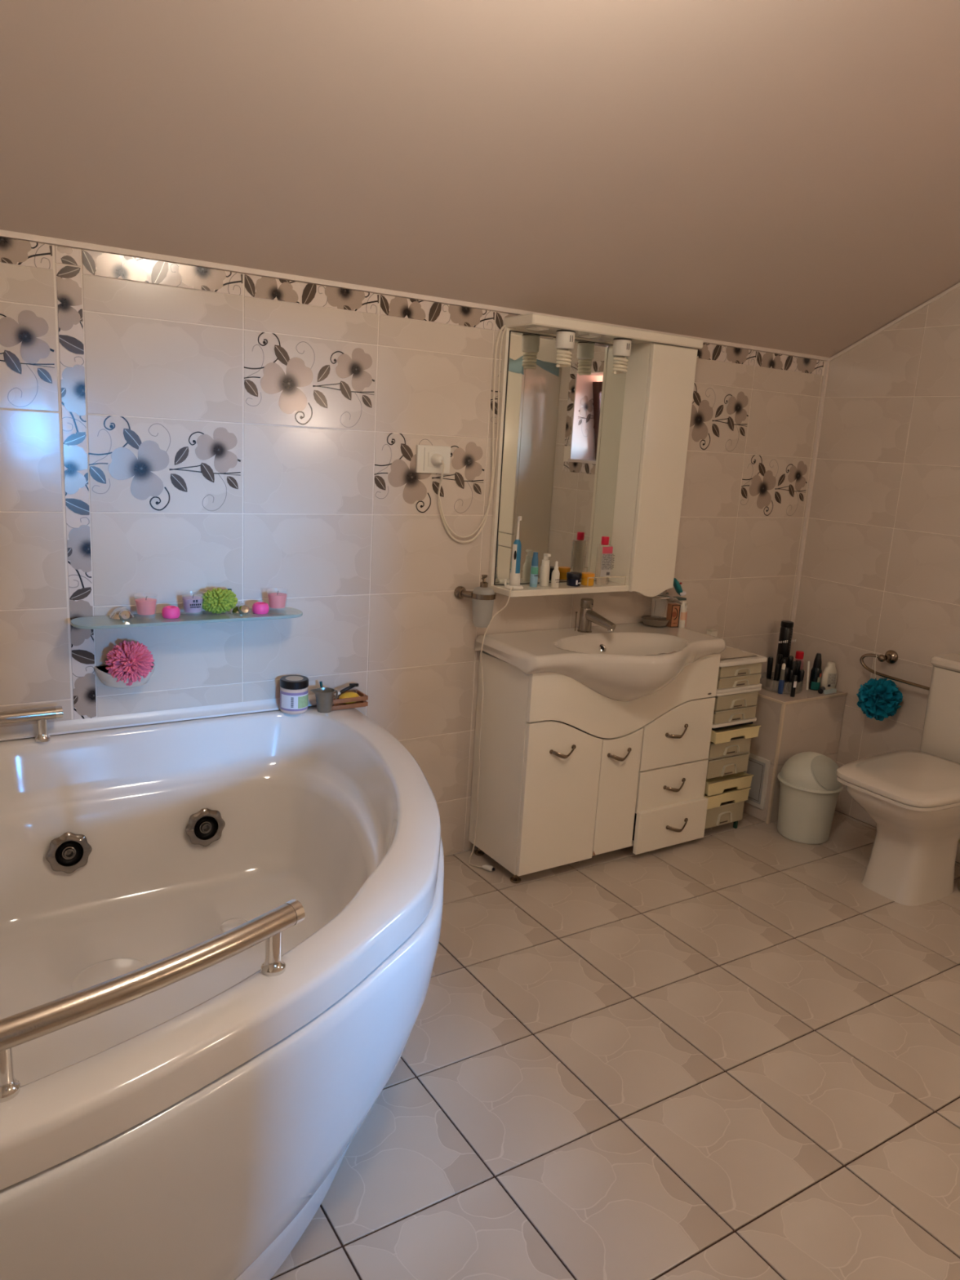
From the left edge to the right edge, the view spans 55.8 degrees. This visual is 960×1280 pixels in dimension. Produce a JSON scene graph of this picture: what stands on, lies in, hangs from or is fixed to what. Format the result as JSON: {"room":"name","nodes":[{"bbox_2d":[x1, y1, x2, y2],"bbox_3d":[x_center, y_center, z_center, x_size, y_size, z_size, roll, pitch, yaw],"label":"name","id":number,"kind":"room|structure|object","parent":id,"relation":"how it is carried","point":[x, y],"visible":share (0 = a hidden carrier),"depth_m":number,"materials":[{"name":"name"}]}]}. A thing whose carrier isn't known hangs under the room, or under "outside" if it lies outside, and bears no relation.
{"room":"bathroom","nodes":[
{"label":"bathroom","id":0,"kind":"room"},
{"bbox_2d":[0,236,825,856],"bbox_3d":[-0.076,-0.211,3.083,4.117,2.220,0.122,-5,15,-32],"label":"wall","id":1,"kind":"structure","parent":0,"point":[170,432],"depth_m":2.64,"materials":[{"name":"tile"}]},
{"bbox_2d":[0,236,52,268],"bbox_3d":[-1.206,-0.915,2.091,0.402,0.056,0.001,-5,15,-32],"label":"print","id":2,"kind":"object","parent":1,"relation":"attached to","point":[14,253],"depth_m":2.17},
{"bbox_2d":[0,310,54,407],"bbox_3d":[-1.222,-0.683,2.142,0.399,0.243,0.001,-5,15,-32],"label":"print","id":3,"kind":"object","parent":1,"relation":"attached to","point":[27,337],"depth_m":2.22},
{"bbox_2d":[57,246,77,265],"bbox_3d":[-1.008,-0.938,2.215,0.046,0.038,0.001,-5,15,-32],"label":"print","id":4,"kind":"object","parent":1,"relation":"on","point":[66,255],"depth_m":2.22},
{"bbox_2d":[56,266,86,434],"bbox_3d":[-1.019,-0.720,2.264,0.056,0.402,0.001,-5,15,-32],"label":"print","id":5,"kind":"object","parent":1,"relation":"on","point":[71,281],"depth_m":2.26},
{"bbox_2d":[62,433,91,589],"bbox_3d":[-1.042,-0.329,2.349,0.056,0.402,0.001,-5,15,-32],"label":"print","id":6,"kind":"object","parent":1,"relation":"on","point":[77,447],"depth_m":2.35},
{"bbox_2d":[69,588,96,719],"bbox_3d":[-1.065,0.061,2.435,0.056,0.402,0.001,-5,15,-32],"label":"print","id":7,"kind":"object","parent":1,"relation":"on","point":[82,602],"depth_m":2.43},
{"bbox_2d":[93,662,155,688],"bbox_3d":[-0.957,0.104,2.465,0.156,0.059,0.085,-5,15,-32],"label":"soap dish","id":8,"kind":"object","parent":1,"relation":"attached to","point":[106,678],"visible":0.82,"depth_m":2.44,"materials":[{"name":"ceramic"}]},
{"bbox_2d":[105,640,154,685],"bbox_3d":[-0.942,0.060,2.441,0.124,0.122,0.098,-8,17,-42],"label":"bath pouf","id":9,"kind":"object","parent":8,"relation":"in","point":[131,659],"visible":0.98,"depth_m":2.42,"materials":[{"name":"pink"}]},
{"bbox_2d":[82,249,242,293],"bbox_3d":[-0.810,-0.946,2.341,0.402,0.056,0.001,-5,15,-32],"label":"print","id":10,"kind":"object","parent":1,"relation":"attached to","point":[100,267],"depth_m":2.33},
{"bbox_2d":[88,415,240,511],"bbox_3d":[-0.841,-0.470,2.445,0.399,0.243,0.001,-5,15,-32],"label":"print","id":11,"kind":"object","parent":1,"relation":"attached to","point":[136,463],"depth_m":2.44},
{"bbox_2d":[0,694,339,741],"bbox_3d":[-1.047,0.229,2.474,1.570,0.028,0.027,-5,15,-32],"label":"ledge","id":12,"kind":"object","parent":1,"relation":"attached to","point":[14,732],"depth_m":2.54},
{"bbox_2d":[70,602,302,629],"bbox_3d":[-0.790,-0.074,2.498,0.620,0.039,0.134,-5,15,-32],"label":"glass shelf","id":13,"kind":"object","parent":1,"relation":"attached to","point":[121,617],"visible":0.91,"depth_m":2.44,"materials":[{"name":"grey"}]},
{"bbox_2d":[135,595,156,615],"bbox_3d":[-0.896,-0.091,2.432,0.062,0.062,0.062,-5,15,-32],"label":"glass candle","id":14,"kind":"object","parent":13,"relation":"on","point":[145,606],"visible":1,"depth_m":2.42,"materials":[{"name":"pink wax"}]},
{"bbox_2d":[161,605,180,618],"bbox_3d":[-0.838,-0.076,2.458,0.047,0.029,0.047,-5,15,-32],"label":"tealight","id":15,"kind":"object","parent":13,"relation":"on","point":[168,611],"visible":1,"depth_m":2.44,"materials":[{"name":"wax"}]},
{"bbox_2d":[182,594,203,613],"bbox_3d":[-0.791,-0.099,2.498,0.062,0.062,0.062,-5,15,-32],"label":"glass candle","id":16,"kind":"object","parent":13,"relation":"on","point":[192,604],"visible":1,"depth_m":2.48,"materials":[{"name":"white wax"}]},
{"bbox_2d":[201,587,237,613],"bbox_3d":[-0.729,-0.109,2.531,0.106,0.073,0.060,-3,14,-27],"label":"bath pouf","id":17,"kind":"object","parent":13,"relation":"on","point":[219,601],"visible":1,"depth_m":2.51,"materials":[{"name":"green plastic"}]},
{"bbox_2d":[252,601,269,613],"bbox_3d":[-0.626,-0.092,2.586,0.047,0.029,0.047,-5,15,-32],"label":"tealight","id":18,"kind":"object","parent":13,"relation":"on","point":[260,607],"visible":1,"depth_m":2.57,"materials":[{"name":"wax"}]},
{"bbox_2d":[267,591,286,608],"bbox_3d":[-0.587,-0.116,2.627,0.062,0.062,0.062,-5,15,-32],"label":"glass candle","id":19,"kind":"object","parent":13,"relation":"on","point":[277,600],"visible":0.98,"depth_m":2.61,"materials":[{"name":"pink wax"}]},
{"bbox_2d":[244,332,374,427],"bbox_3d":[-0.483,-0.742,2.608,0.399,0.243,0.001,-5,15,-32],"label":"print","id":20,"kind":"object","parent":1,"relation":"attached to","point":[292,380],"depth_m":2.60},
{"bbox_2d":[244,274,378,313],"bbox_3d":[-0.467,-0.974,2.558,0.402,0.056,0.001,-5,15,-32],"label":"print","id":21,"kind":"object","parent":1,"relation":"attached to","point":[259,290],"depth_m":2.55},
{"bbox_2d":[0,229,830,360],"bbox_3d":[-0.102,-1.038,2.777,3.657,0.015,0.014,-5,15,-32],"label":"trim","id":22,"kind":"structure","parent":1,"relation":"attached to","point":[5,233],"depth_m":2.53,"materials":[{"name":"white plastic"}]},
{"bbox_2d":[373,432,484,513],"bbox_3d":[-0.154,-0.525,2.878,0.399,0.243,0.001,-5,15,-32],"label":"print","id":23,"kind":"object","parent":1,"relation":"attached to","point":[397,487],"depth_m":2.87},
{"bbox_2d":[415,444,450,473],"bbox_3d":[-0.147,-0.570,2.864,0.120,0.086,0.013,-5,15,-32],"label":"wall socket","id":24,"kind":"object","parent":1,"relation":"attached to","point":[424,464],"visible":0.98,"depth_m":2.85,"materials":[{"name":"white plastic"}]},
{"bbox_2d":[380,294,494,329],"bbox_3d":[-0.124,-1.001,2.774,0.402,0.056,0.001,-5,15,-32],"label":"print","id":25,"kind":"object","parent":1,"relation":"attached to","point":[397,309],"depth_m":2.77},
{"bbox_2d":[453,574,496,627],"bbox_3d":[-0.011,-0.135,3.023,0.133,0.174,0.085,10,14,27],"label":"soap dispenser","id":26,"kind":"object","parent":1,"relation":"attached to","point":[482,597],"visible":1,"depth_m":2.99,"materials":[{"name":"silver metal"}]},
{"bbox_2d":[471,586,494,627],"bbox_3d":[0.009,-0.111,3.017,0.075,0.133,0.075,-5,15,-32],"label":"glass cup","id":27,"kind":"object","parent":26,"relation":"on","point":[482,597],"depth_m":2.99,"materials":[{"name":"grey"}]},
{"bbox_2d":[490,371,501,423],"bbox_3d":[0.203,-0.796,3.041,0.399,0.243,0.001,-5,15,-32],"label":"print","id":28,"kind":"object","parent":1,"relation":"attached to","point":[491,372],"depth_m":2.94},
{"bbox_2d":[495,311,518,331],"bbox_3d":[0.220,-1.028,2.990,0.402,0.056,0.001,-5,15,-32],"label":"print","id":29,"kind":"object","parent":1,"relation":"attached to","point":[500,316],"depth_m":2.89},
{"bbox_2d":[488,313,703,597],"bbox_3d":[0.402,-0.596,3.121,0.729,0.908,0.165,-5,15,-32],"label":"upper cabinet","id":30,"kind":"object","parent":1,"relation":"attached to","point":[586,452],"visible":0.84,"depth_m":3.13,"materials":[{"name":"white wood"}]},
{"bbox_2d":[431,324,506,542],"bbox_3d":[-0.030,-0.665,2.904,0.277,0.713,0.049,-8,16,-41],"label":"power cable","id":31,"kind":"object","parent":30,"relation":"attached to","point":[437,460],"visible":0.98,"depth_m":2.93,"materials":[{"name":"white plastic"}]},
{"bbox_2d":[468,579,523,871],"bbox_3d":[0.048,0.293,3.099,0.114,1.002,0.150,8,13,18],"label":"power cable","id":32,"kind":"object","parent":30,"relation":"on","point":[486,867],"visible":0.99,"depth_m":3.11,"materials":[{"name":"white plastic"}]},
{"bbox_2d":[509,515,521,585],"bbox_3d":[0.122,-0.296,3.006,0.036,0.228,0.036,-5,15,-32],"label":"electric toothbrush","id":33,"kind":"object","parent":30,"relation":"on","point":[514,579],"visible":1,"depth_m":3.00,"materials":[{"name":"white plastic"}]},
{"bbox_2d":[529,551,538,586],"bbox_3d":[0.185,-0.239,3.073,0.026,0.119,0.027,-5,15,-32],"label":"spray bottle","id":34,"kind":"object","parent":30,"relation":"on","point":[534,568],"visible":1,"depth_m":3.06,"materials":[{"name":"blue plastic"}]},
{"bbox_2d":[539,553,551,586],"bbox_3d":[0.224,-0.241,3.112,0.033,0.111,0.034,-5,15,-32],"label":"pump bottle","id":35,"kind":"object","parent":30,"relation":"on","point":[544,568],"visible":1,"depth_m":3.10,"materials":[{"name":"white plastic"}]},
{"bbox_2d":[551,560,559,587],"bbox_3d":[0.259,-0.225,3.093,0.028,0.090,0.028,-5,15,-32],"label":"dropper bottle","id":36,"kind":"object","parent":30,"relation":"on","point":[555,574],"visible":1,"depth_m":3.08,"materials":[{"name":"white plastic"}]},
{"bbox_2d":[493,330,627,585],"bbox_3d":[0.283,-0.605,3.118,0.500,0.823,0.005,-5,15,-32],"label":"mirror","id":37,"kind":"object","parent":30,"relation":"on","point":[562,430],"depth_m":3.10,"materials":[{"name":"silver metal"}]},
{"bbox_2d":[555,330,575,367],"bbox_3d":[0.271,-0.930,2.907,0.061,0.111,0.061,-5,15,-32],"label":"bulb","id":38,"kind":"object","parent":30,"relation":"attached to","point":[565,340],"visible":1,"depth_m":2.89,"materials":[{"name":"white plastic"}]},
{"bbox_2d":[555,330,575,350],"bbox_3d":[0.273,-0.959,2.901,0.061,0.053,0.061,-5,15,-32],"label":"bulb socket","id":39,"kind":"object","parent":38,"relation":"attached to","point":[565,340],"depth_m":2.88,"materials":[{"name":"white plastic"}]},
{"bbox_2d":[566,571,582,586],"bbox_3d":[0.328,-0.212,3.163,0.053,0.044,0.054,-5,15,-32],"label":"jar","id":40,"kind":"object","parent":30,"relation":"on","point":[574,579],"visible":1,"depth_m":3.14,"materials":[{"name":"plastic"}]},
{"bbox_2d":[566,577,581,586],"bbox_3d":[0.327,-0.203,3.166,0.049,0.026,0.049,-5,15,-32],"label":"bottle","id":41,"kind":"object","parent":40,"relation":"on","point":[570,581],"depth_m":3.14,"materials":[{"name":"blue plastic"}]},
{"bbox_2d":[581,577,594,586],"bbox_3d":[0.379,-0.207,3.196,0.045,0.025,0.045,-5,15,-32],"label":"jar","id":42,"kind":"object","parent":30,"relation":"on","point":[584,580],"depth_m":3.18,"materials":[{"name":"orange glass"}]},
{"bbox_2d":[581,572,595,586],"bbox_3d":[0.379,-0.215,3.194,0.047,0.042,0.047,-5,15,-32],"label":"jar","id":43,"kind":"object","parent":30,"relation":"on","point":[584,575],"visible":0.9,"depth_m":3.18,"materials":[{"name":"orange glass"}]},
{"bbox_2d":[600,536,614,577],"bbox_3d":[0.441,-0.282,3.216,0.063,0.170,0.034,-5,15,-32],"label":"bottle","id":44,"kind":"object","parent":30,"relation":"on","point":[606,556],"visible":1,"depth_m":3.20,"materials":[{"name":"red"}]},
{"bbox_2d":[612,338,631,373],"bbox_3d":[0.472,-0.946,3.034,0.061,0.111,0.061,-5,15,-32],"label":"bulb","id":45,"kind":"object","parent":30,"relation":"attached to","point":[621,347],"visible":1,"depth_m":3.01,"materials":[{"name":"white plastic"}]},
{"bbox_2d":[612,338,631,357],"bbox_3d":[0.474,-0.975,3.028,0.061,0.053,0.061,-5,15,-32],"label":"bulb socket","id":46,"kind":"object","parent":45,"relation":"attached to","point":[621,347],"depth_m":3.00,"materials":[{"name":"white plastic"}]},
{"bbox_2d":[649,590,670,599],"bbox_3d":[0.685,-0.171,3.471,0.082,0.040,0.145,5,12,5],"label":"holder","id":47,"kind":"object","parent":1,"relation":"attached to","point":[665,592],"visible":0.67,"depth_m":3.45,"materials":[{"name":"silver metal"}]},
{"bbox_2d":[659,594,687,604],"bbox_3d":[0.747,-0.158,3.503,0.070,0.038,0.086,-5,15,-32],"label":"folded cloth","id":48,"kind":"object","parent":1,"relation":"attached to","point":[672,599],"visible":0.66,"depth_m":3.47,"materials":[{"name":"grey fabric"}]},
{"bbox_2d":[673,577,686,600],"bbox_3d":[0.760,-0.197,3.488,0.055,0.084,0.052,-5,15,-32],"label":"toothbrush","id":49,"kind":"object","parent":48,"relation":"on","point":[677,585],"visible":0.96,"depth_m":3.47,"materials":[{"name":"teal plastic"}]},
{"bbox_2d":[689,382,748,451],"bbox_3d":[0.889,-0.851,3.473,0.399,0.243,0.001,-5,15,-32],"label":"print","id":50,"kind":"object","parent":1,"relation":"attached to","point":[719,422],"depth_m":3.50},
{"bbox_2d":[697,342,756,365],"bbox_3d":[0.906,-1.083,3.423,0.402,0.056,0.001,-5,15,-32],"label":"print","id":51,"kind":"object","parent":1,"relation":"attached to","point":[711,354],"depth_m":3.44},
{"bbox_2d":[740,454,807,515],"bbox_3d":[1.218,-0.634,3.743,0.399,0.243,0.001,-5,15,-32],"label":"print","id":52,"kind":"object","parent":1,"relation":"attached to","point":[771,485],"depth_m":3.74},
{"bbox_2d":[756,351,823,373],"bbox_3d":[1.249,-1.110,3.640,0.402,0.056,0.001,-5,15,-32],"label":"print","id":53,"kind":"object","parent":1,"relation":"attached to","point":[766,362],"depth_m":3.63},
{"bbox_2d":[742,676,847,824],"bbox_3d":[1.261,0.450,3.857,0.411,0.514,0.325,-5,15,-32],"label":"ledge","id":54,"kind":"object","parent":1,"relation":"attached to","point":[790,726],"depth_m":3.68,"materials":[{"name":"tile"}]},
{"bbox_2d":[774,620,808,697],"bbox_3d":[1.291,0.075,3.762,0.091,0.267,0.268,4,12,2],"label":"can","id":55,"kind":"object","parent":54,"relation":"on","point":[786,628],"visible":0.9,"depth_m":3.84,"materials":[{"name":"black plastic"}]},
{"bbox_2d":[790,675,797,697],"bbox_3d":[1.267,0.186,3.660,0.018,0.088,0.018,-5,15,-32],"label":"brush","id":56,"kind":"object","parent":54,"relation":"on","point":[794,677],"visible":1,"depth_m":3.65,"materials":[{"name":"black plastic"}]},
{"bbox_2d":[793,650,804,669],"bbox_3d":[1.345,0.120,3.839,0.040,0.148,0.040,-5,15,-32],"label":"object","id":57,"kind":"object","parent":54,"relation":"on","point":[799,655],"visible":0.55,"depth_m":3.82,"materials":[{"name":"plastic"}]},
{"bbox_2d":[806,661,809,689],"bbox_3d":[1.365,0.147,3.773,0.008,0.117,0.047,5,12,7],"label":"pencil","id":58,"kind":"object","parent":54,"relation":"on","point":[808,662],"visible":1,"depth_m":3.77,"materials":[{"name":"plastic"}]},
{"bbox_2d":[808,653,822,690],"bbox_3d":[1.406,0.131,3.789,0.044,0.155,0.044,-5,15,-32],"label":"bottle","id":59,"kind":"object","parent":54,"relation":"on","point":[816,672],"visible":0.94,"depth_m":3.78,"materials":[{"name":"plastic"}]},
{"bbox_2d":[821,661,837,689],"bbox_3d":[1.463,0.151,3.795,0.070,0.120,0.042,1,13,-13],"label":"lotion bottle","id":60,"kind":"object","parent":54,"relation":"on","point":[829,674],"visible":0.96,"depth_m":3.78,"materials":[{"name":"beige plastic"}]},
{"bbox_3d":[1.255,0.179,3.777,0.170,0.050,0.170,-5,15,-32],"label":"makeup organiser","id":61,"kind":"object","parent":54,"relation":"on","visible":0},
{"bbox_2d":[764,656,773,687],"bbox_3d":[1.203,0.133,3.770,0.022,0.126,0.022,-4,13,-32],"label":"tube","id":62,"kind":"object","parent":61,"relation":"in","point":[770,661],"visible":1,"depth_m":3.76,"materials":[{"name":"black plastic"}]},
{"bbox_2d":[771,663,781,690],"bbox_3d":[1.216,0.153,3.720,0.022,0.111,0.025,-1,13,-18],"label":"tube","id":63,"kind":"object","parent":61,"relation":"in","point":[777,669],"visible":1,"depth_m":3.71,"materials":[{"name":"black plastic"}]},
{"bbox_2d":[777,653,782,687],"bbox_3d":[1.240,0.128,3.767,0.020,0.142,0.026,14,16,41],"label":"tube","id":64,"kind":"object","parent":61,"relation":"in","point":[780,657],"visible":0.39,"depth_m":3.75,"materials":[{"name":"plastic"}]},
{"bbox_2d":[777,663,786,693],"bbox_3d":[1.231,0.157,3.695,0.022,0.126,0.022,-5,15,-32],"label":"tube","id":65,"kind":"object","parent":61,"relation":"in","point":[781,682],"visible":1,"depth_m":3.69,"materials":[{"name":"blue plastic"}]},
{"bbox_2d":[782,666,789,692],"bbox_3d":[1.243,0.162,3.700,0.024,0.106,0.028,-1,13,-18],"label":"tube","id":66,"kind":"object","parent":61,"relation":"in","point":[787,668],"visible":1,"depth_m":3.69,"materials":[{"name":"black plastic"}]},
{"bbox_2d":[786,669,794,692],"bbox_3d":[1.270,0.166,3.710,0.024,0.095,0.021,-1,13,-18],"label":"tube","id":67,"kind":"object","parent":61,"relation":"in","point":[791,673],"visible":0.79,"depth_m":3.70,"materials":[{"name":"black plastic"}]},
{"bbox_2d":[786,661,796,688],"bbox_3d":[1.281,0.148,3.726,0.025,0.124,0.025,-4,15,-32],"label":"tube","id":68,"kind":"object","parent":61,"relation":"in","point":[793,664],"visible":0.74,"depth_m":3.71,"materials":[{"name":"black plastic"}]},
{"bbox_2d":[795,660,800,686],"bbox_3d":[1.310,0.145,3.755,0.022,0.121,0.022,-4,14,-32],"label":"tube","id":69,"kind":"object","parent":61,"relation":"in","point":[798,662],"visible":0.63,"depth_m":3.74,"materials":[{"name":"black plastic"}]},
{"bbox_2d":[795,669,804,691],"bbox_3d":[1.318,0.167,3.732,0.023,0.090,0.025,-1,13,-18],"label":"tube","id":70,"kind":"object","parent":61,"relation":"in","point":[801,673],"visible":0.98,"depth_m":3.72,"materials":[{"name":"black plastic"}]},
{"bbox_2d":[789,359,830,655],"bbox_3d":[1.384,-0.253,3.946,0.015,1.860,0.016,-5,15,-32],"label":"trim","id":71,"kind":"structure","parent":1,"relation":"attached to","point":[827,362],"depth_m":3.86,"materials":[{"name":"white plastic"}]},
{"bbox_2d":[0,0,959,357],"bbox_3d":[0.930,-1.083,1.378,4.117,0.914,3.620,-5,15,-32],"label":"ceiling","id":72,"kind":"structure","parent":0,"point":[780,175],"depth_m":2.13,"materials":[{"name":"paint"}]},
{"bbox_2d":[270,809,959,1279],"bbox_3d":[0.802,1.185,1.867,4.117,0.120,3.600,-5,15,-32],"label":"floor","id":73,"kind":"structure","parent":0,"point":[724,1054],"depth_m":2.13,"materials":[{"name":"tile"}]},
{"bbox_2d":[0,705,444,1279],"bbox_3d":[-0.674,0.658,1.907,1.536,0.719,1.536,-5,15,-32],"label":"bathtub","id":74,"kind":"object","parent":73,"relation":"on","point":[220,936],"visible":1,"depth_m":1.68,"materials":[{"name":"white plastic"}]},
{"bbox_2d":[56,841,81,864],"bbox_3d":[-1.069,0.552,2.358,0.062,0.062,0.016,-5,15,-32],"label":"jet","id":75,"kind":"object","parent":74,"relation":"on","point":[67,852],"depth_m":2.36,"materials":[{"name":"black plastic"}]},
{"bbox_2d":[195,817,216,838],"bbox_3d":[-0.771,0.525,2.545,0.062,0.062,0.016,-5,15,-32],"label":"jet","id":76,"kind":"object","parent":74,"relation":"on","point":[205,827],"depth_m":2.54,"materials":[{"name":"black plastic"}]},
{"bbox_2d":[280,675,308,714],"bbox_3d":[-0.559,0.165,2.730,0.085,0.103,0.085,-5,15,-32],"label":"jar","id":77,"kind":"object","parent":74,"relation":"on","point":[294,694],"visible":1,"depth_m":2.70,"materials":[{"name":"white plastic"}]},
{"bbox_2d":[280,687,307,714],"bbox_3d":[-0.560,0.176,2.732,0.082,0.080,0.082,-5,15,-32],"label":"label","id":78,"kind":"object","parent":77,"relation":"on","point":[293,700],"depth_m":2.70,"materials":[{"name":"white paper"}]},
{"bbox_2d":[310,687,337,712],"bbox_3d":[-0.474,0.182,2.751,0.078,0.070,0.061,3,12,-1],"label":"metal pitcher","id":79,"kind":"object","parent":74,"relation":"on","point":[324,695],"visible":1,"depth_m":2.73,"materials":[{"name":"grey metal"}]},
{"bbox_2d":[315,689,368,711],"bbox_3d":[-0.428,0.187,2.816,0.140,0.037,0.080,-5,15,-32],"label":"wooden crate","id":80,"kind":"object","parent":74,"relation":"on","point":[361,700],"visible":0.6,"depth_m":2.80,"materials":[{"name":"brown wood"}]},
{"bbox_2d":[333,683,358,697],"bbox_3d":[-0.419,0.155,2.829,0.021,0.026,0.106,11,15,32],"label":"razor","id":81,"kind":"object","parent":80,"relation":"on","point":[351,686],"visible":0.98,"depth_m":2.82,"materials":[{"name":"plastic"}]},
{"bbox_2d":[338,691,359,703],"bbox_3d":[-0.408,0.180,2.825,0.068,0.037,0.042,-5,15,-32],"label":"soap","id":82,"kind":"object","parent":80,"relation":"in","point":[347,695],"visible":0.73,"depth_m":2.81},
{"bbox_2d":[468,651,720,883],"bbox_3d":[0.432,0.411,3.277,0.848,0.742,0.363,-5,15,-32],"label":"vanity cabinet","id":83,"kind":"object","parent":73,"relation":"on","point":[571,772],"visible":0.98,"depth_m":3.12,"materials":[{"name":"white wood"}]},
{"bbox_2d":[474,622,725,702],"bbox_3d":[0.472,0.101,3.154,0.868,0.200,0.477,-5,15,-32],"label":"washbasin","id":84,"kind":"object","parent":83,"relation":"in","point":[633,661],"visible":0.91,"depth_m":3.02,"materials":[{"name":"ceramic"}]},
{"bbox_2d":[574,597,616,633],"bbox_3d":[0.412,-0.079,3.217,0.152,0.120,0.053,15,17,42],"label":"tap","id":85,"kind":"object","parent":84,"relation":"on","point":[587,615],"visible":1,"depth_m":3.22,"materials":[{"name":"silver metal"}]},
{"bbox_2d":[640,615,670,626],"bbox_3d":[0.667,-0.070,3.448,0.110,0.027,0.110,-5,15,-32],"label":"glass dish","id":86,"kind":"object","parent":84,"relation":"on","point":[651,620],"visible":1,"depth_m":3.42,"materials":[{"name":"glass"}]},
{"bbox_2d":[666,603,680,627],"bbox_3d":[0.732,-0.093,3.438,0.036,0.086,0.034,-1,13,-21],"label":"box","id":87,"kind":"object","parent":84,"relation":"on","point":[673,609],"visible":0.98,"depth_m":3.43,"materials":[{"name":"brown cardboard"}]},
{"bbox_2d":[678,600,687,627],"bbox_3d":[0.768,-0.098,3.434,0.028,0.101,0.028,-5,15,-32],"label":"bottle","id":88,"kind":"object","parent":84,"relation":"on","point":[682,617],"visible":1,"depth_m":3.42,"materials":[{"name":"white plastic"}]},
{"bbox_2d":[703,645,767,829],"bbox_3d":[0.889,0.388,3.587,0.258,0.706,0.327,-5,15,-32],"label":"drawer unit","id":89,"kind":"object","parent":73,"relation":"on","point":[727,784],"visible":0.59,"depth_m":3.46,"materials":[{"name":"white plastic"}]},
{"bbox_2d":[703,786,737,796],"bbox_3d":[0.875,0.581,3.633,0.222,0.050,0.290,-5,15,-32],"label":"drawer","id":90,"kind":"object","parent":89,"relation":"on","point":[731,792],"depth_m":3.50,"materials":[{"name":"beige plastic"}]},
{"bbox_2d":[704,771,749,794],"bbox_3d":[0.880,0.526,3.619,0.222,0.048,0.296,-5,15,-32],"label":"drawer","id":91,"kind":"object","parent":89,"relation":"on","point":[714,784],"depth_m":3.50,"materials":[{"name":"beige plastic"}]},
{"bbox_2d":[710,723,755,742],"bbox_3d":[0.893,0.325,3.573,0.222,0.044,0.300,-5,15,-32],"label":"drawer","id":92,"kind":"object","parent":89,"relation":"on","point":[723,733],"depth_m":3.44,"materials":[{"name":"beige plastic"}]},
{"bbox_2d":[720,646,757,659],"bbox_3d":[0.897,0.035,3.513,0.252,0.016,0.260,-5,15,-32],"label":"paper sheets","id":93,"kind":"object","parent":89,"relation":"on","point":[729,652],"visible":0.28,"depth_m":3.47,"materials":[{"name":"white paper"}]},
{"bbox_2d":[706,628,718,636],"bbox_3d":[0.937,-0.020,3.665,0.037,0.046,0.025,-5,15,-32],"label":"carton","id":94,"kind":"object","parent":93,"relation":"on","point":[713,632],"visible":0.56,"depth_m":3.65,"materials":[{"name":"white cardboard"}]},
{"bbox_2d":[777,751,844,844],"bbox_3d":[1.290,0.605,3.563,0.247,0.339,0.247,-5,15,-32],"label":"waste bin","id":95,"kind":"object","parent":73,"relation":"on","point":[810,788],"visible":0.95,"depth_m":3.49,"materials":[{"name":"plastic"}]},
{"bbox_2d":[835,653,959,906],"bbox_3d":[1.559,0.485,3.137,0.668,0.788,0.385,-5,15,-32],"label":"toilet","id":96,"kind":"object","parent":73,"relation":"on","point":[912,797],"visible":1,"depth_m":3.08,"materials":[{"name":"ceramic"}]},
{"bbox_2d":[790,282,959,862],"bbox_3d":[2.493,-0.286,2.528,0.362,2.660,3.500,-5,15,-32],"label":"wall","id":97,"kind":"structure","parent":0,"point":[881,569],"depth_m":3.58,"materials":[{"name":"tile"}]},
{"bbox_2d":[828,282,959,361],"bbox_3d":[1.888,-1.351,3.012,0.011,0.772,1.613,-5,15,-32],"label":"trim","id":98,"kind":"structure","parent":97,"relation":"attached to","point":[927,303],"depth_m":3.48,"materials":[{"name":"white plastic"}]},
{"bbox_2d":[859,649,929,690],"bbox_3d":[1.631,0.107,3.518,0.094,0.100,0.296,-5,15,-32],"label":"towel bar","id":99,"kind":"object","parent":97,"relation":"attached to","point":[891,656],"visible":0.99,"depth_m":3.57,"materials":[{"name":"silver metal"}]},
{"bbox_3d":[1.560,0.119,3.568,0.017,0.118,0.034,-5,15,-32],"label":"cord","id":100,"kind":"object","parent":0,"visible":0},
{"bbox_2d":[856,677,902,720],"bbox_3d":[1.567,0.232,3.560,0.166,0.170,0.168,-5,15,-32],"label":"bath pouf","id":101,"kind":"object","parent":100,"relation":"hanging from","point":[880,699],"visible":1,"depth_m":3.52,"materials":[{"name":"teal plastic"}]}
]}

